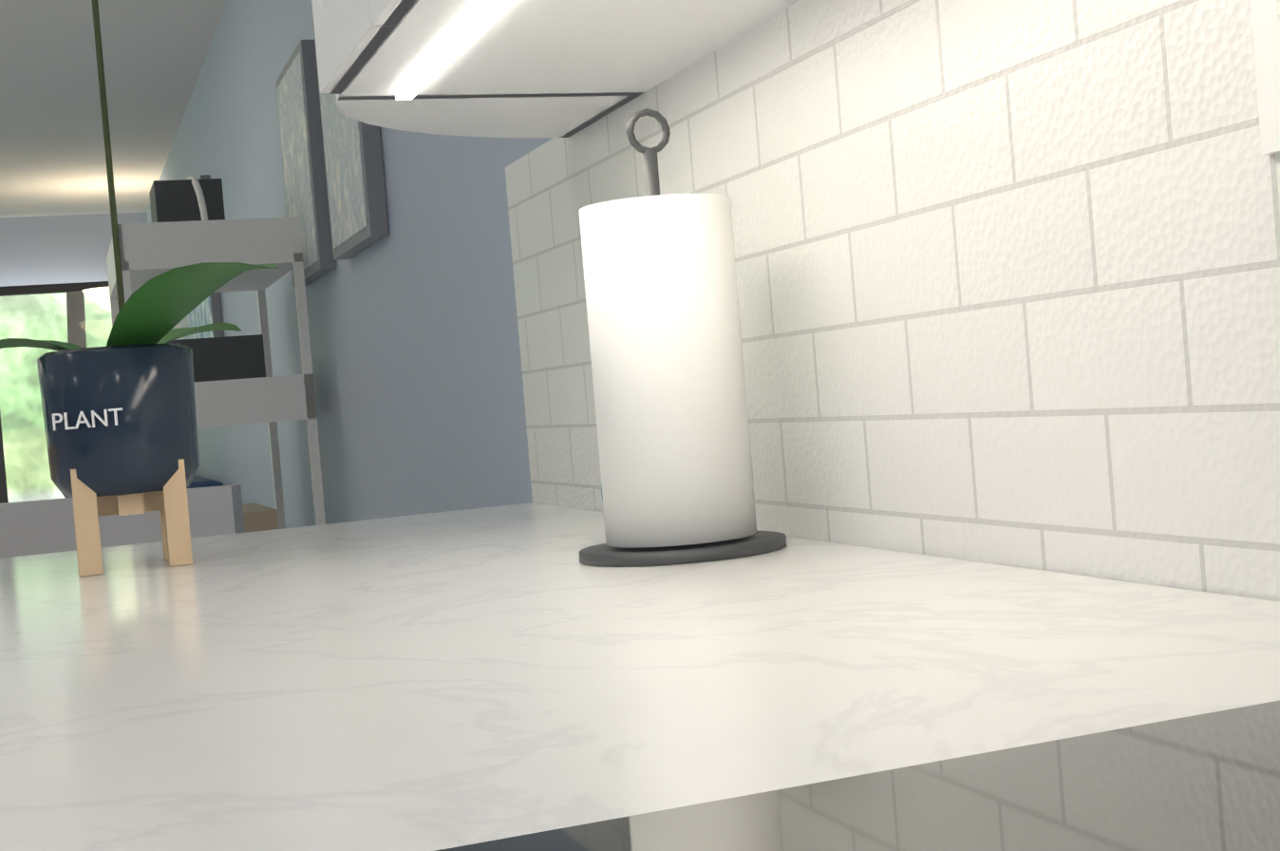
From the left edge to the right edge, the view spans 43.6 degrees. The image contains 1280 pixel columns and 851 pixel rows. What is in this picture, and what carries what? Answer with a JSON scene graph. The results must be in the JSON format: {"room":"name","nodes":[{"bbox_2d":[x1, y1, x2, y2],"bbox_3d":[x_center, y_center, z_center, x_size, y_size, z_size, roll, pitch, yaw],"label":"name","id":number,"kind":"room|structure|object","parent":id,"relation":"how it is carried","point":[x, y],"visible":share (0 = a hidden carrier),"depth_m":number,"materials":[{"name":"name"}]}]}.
{"room":"kitchen and living room","nodes":[
{"label":"kitchen and living room","id":0,"kind":"room"},
{"bbox_2d":[0,211,147,286],"bbox_3d":[-4.762,0.087,8.802,4.730,2.340,0.150,-5,1,-20],"label":"wall","id":1,"kind":"structure","parent":0,"point":[43,250],"depth_m":9.24,"materials":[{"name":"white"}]},
{"bbox_2d":[0,281,112,503],"bbox_3d":[-4.525,0.262,8.870,3.570,1.950,0.060,-5,1,-20],"label":"window","id":2,"kind":"structure","parent":1,"relation":"in","point":[71,313],"depth_m":9.23,"materials":[{"name":"grey"}]},
{"bbox_2d":[0,0,226,217],"bbox_3d":[-2.520,-1.176,2.313,4.730,0.080,14.200,-5,1,-20],"label":"ceiling","id":3,"kind":"structure","parent":0,"point":[52,158],"depth_m":6.07,"materials":[{"name":"white paint"}]},
{"bbox_2d":[147,0,552,527],"bbox_3d":[-0.416,-0.151,3.065,0.150,2.340,14.200,-5,1,-20],"label":"wall","id":4,"kind":"structure","parent":0,"point":[415,351],"depth_m":3.05,"materials":[{"name":"blue paint"}]},
{"bbox_2d":[187,19,389,338],"bbox_3d":[-1.205,-0.510,4.873,0.035,0.810,4.230,-5,1,-20],"label":"picture frames","id":5,"kind":"object","parent":4,"relation":"attached to","point":[333,178],"visible":0.62,"depth_m":3.44,"materials":[{"name":"grey"}]},
{"bbox_2d":[311,0,799,117],"bbox_3d":[-0.088,-0.818,1.280,0.333,0.989,0.609,-5,1,-20],"label":"upper cabinet","id":6,"kind":"object","parent":4,"relation":"attached to","point":[527,68],"depth_m":1.39,"materials":[{"name":"white"}]},
{"bbox_2d":[505,0,1279,602],"bbox_3d":[0.833,-0.134,-0.604,0.008,0.465,5.810,-5,1,-20],"label":"tile backsplash","id":7,"kind":"structure","parent":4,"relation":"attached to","point":[1008,281],"depth_m":1.07,"materials":[{"name":"white tile"}]},
{"bbox_2d":[1250,0,1279,154],"bbox_3d":[0.320,-0.194,0.769,0.008,0.116,0.070,-5,1,-20],"label":"electrical outlet plate","id":8,"kind":"object","parent":7,"relation":"attached to","point":[1266,23],"visible":1,"depth_m":0.76,"materials":[{"name":"white plastic"}]},
{"bbox_3d":[-2.322,1.225,2.363,4.730,0.060,14.200,-5,1,-20],"label":"floor","id":9,"kind":"structure","parent":0,"visible":0},
{"bbox_2d":[82,286,111,311],"bbox_3d":[-2.632,0.194,8.269,0.320,1.800,0.320,-5,1,-20],"label":"floor lamp","id":10,"kind":"object","parent":9,"relation":"on","point":[99,296],"visible":0.17,"depth_m":8.14,"materials":[{"name":"white plastic"}]},
{"bbox_2d":[0,484,244,558],"bbox_3d":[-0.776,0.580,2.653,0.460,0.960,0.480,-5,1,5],"label":"sofa","id":11,"kind":"object","parent":9,"relation":"on","point":[36,527],"visible":0.06,"depth_m":2.40,"materials":[{"name":"grey fabric"}]},
{"bbox_2d":[186,475,223,488],"bbox_3d":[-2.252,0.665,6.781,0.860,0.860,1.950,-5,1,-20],"label":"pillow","id":12,"kind":"object","parent":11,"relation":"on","point":[198,481],"depth_m":6.00,"materials":[{"name":"blue fabric"}]},
{"bbox_2d":[106,174,325,532],"bbox_3d":[-1.008,0.229,3.848,0.390,1.648,0.720,-5,1,-20],"label":"rack","id":13,"kind":"object","parent":9,"relation":"on","point":[236,382],"visible":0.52,"depth_m":3.56,"materials":[{"name":"white wood"}]},
{"bbox_2d":[435,699,1279,850],"bbox_3d":[0.216,0.557,0.166,0.733,0.946,0.762,-5,1,-20],"label":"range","id":14,"kind":"object","parent":9,"relation":"on","point":[1208,781],"visible":1,"depth_m":0.48,"materials":[{"name":"silver metal"}]},
{"bbox_3d":[-0.388,0.668,-1.122,2.778,0.877,5.680,-5,1,-20],"label":"base cabinet","id":15,"kind":"object","parent":9,"relation":"on","visible":0},
{"bbox_2d":[0,502,1025,844],"bbox_3d":[-0.883,0.074,1.275,1.960,0.684,1.095,-5,1,-20],"label":"countertop","id":16,"kind":"structure","parent":15,"relation":"on","point":[437,681],"depth_m":0.87,"materials":[{"name":"stone"}]},
{"bbox_2d":[0,0,279,576],"bbox_3d":[-0.582,-0.316,1.547,0.394,0.929,0.280,-5,1,-20],"label":"plant pot","id":17,"kind":"object","parent":16,"relation":"on","point":[120,418],"visible":1,"depth_m":1.56,"materials":[{"name":"blue ceramic"}]},
{"bbox_2d":[578,108,786,566],"bbox_3d":[0.020,-0.077,1.308,0.170,0.363,0.170,-5,1,-20],"label":"paper towel holder","id":18,"kind":"object","parent":16,"relation":"on","point":[665,333],"visible":1,"depth_m":1.25,"materials":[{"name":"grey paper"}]},
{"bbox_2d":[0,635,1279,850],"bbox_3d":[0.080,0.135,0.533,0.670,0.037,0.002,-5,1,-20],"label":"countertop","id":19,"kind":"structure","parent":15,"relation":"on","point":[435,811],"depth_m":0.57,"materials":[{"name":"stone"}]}
]}

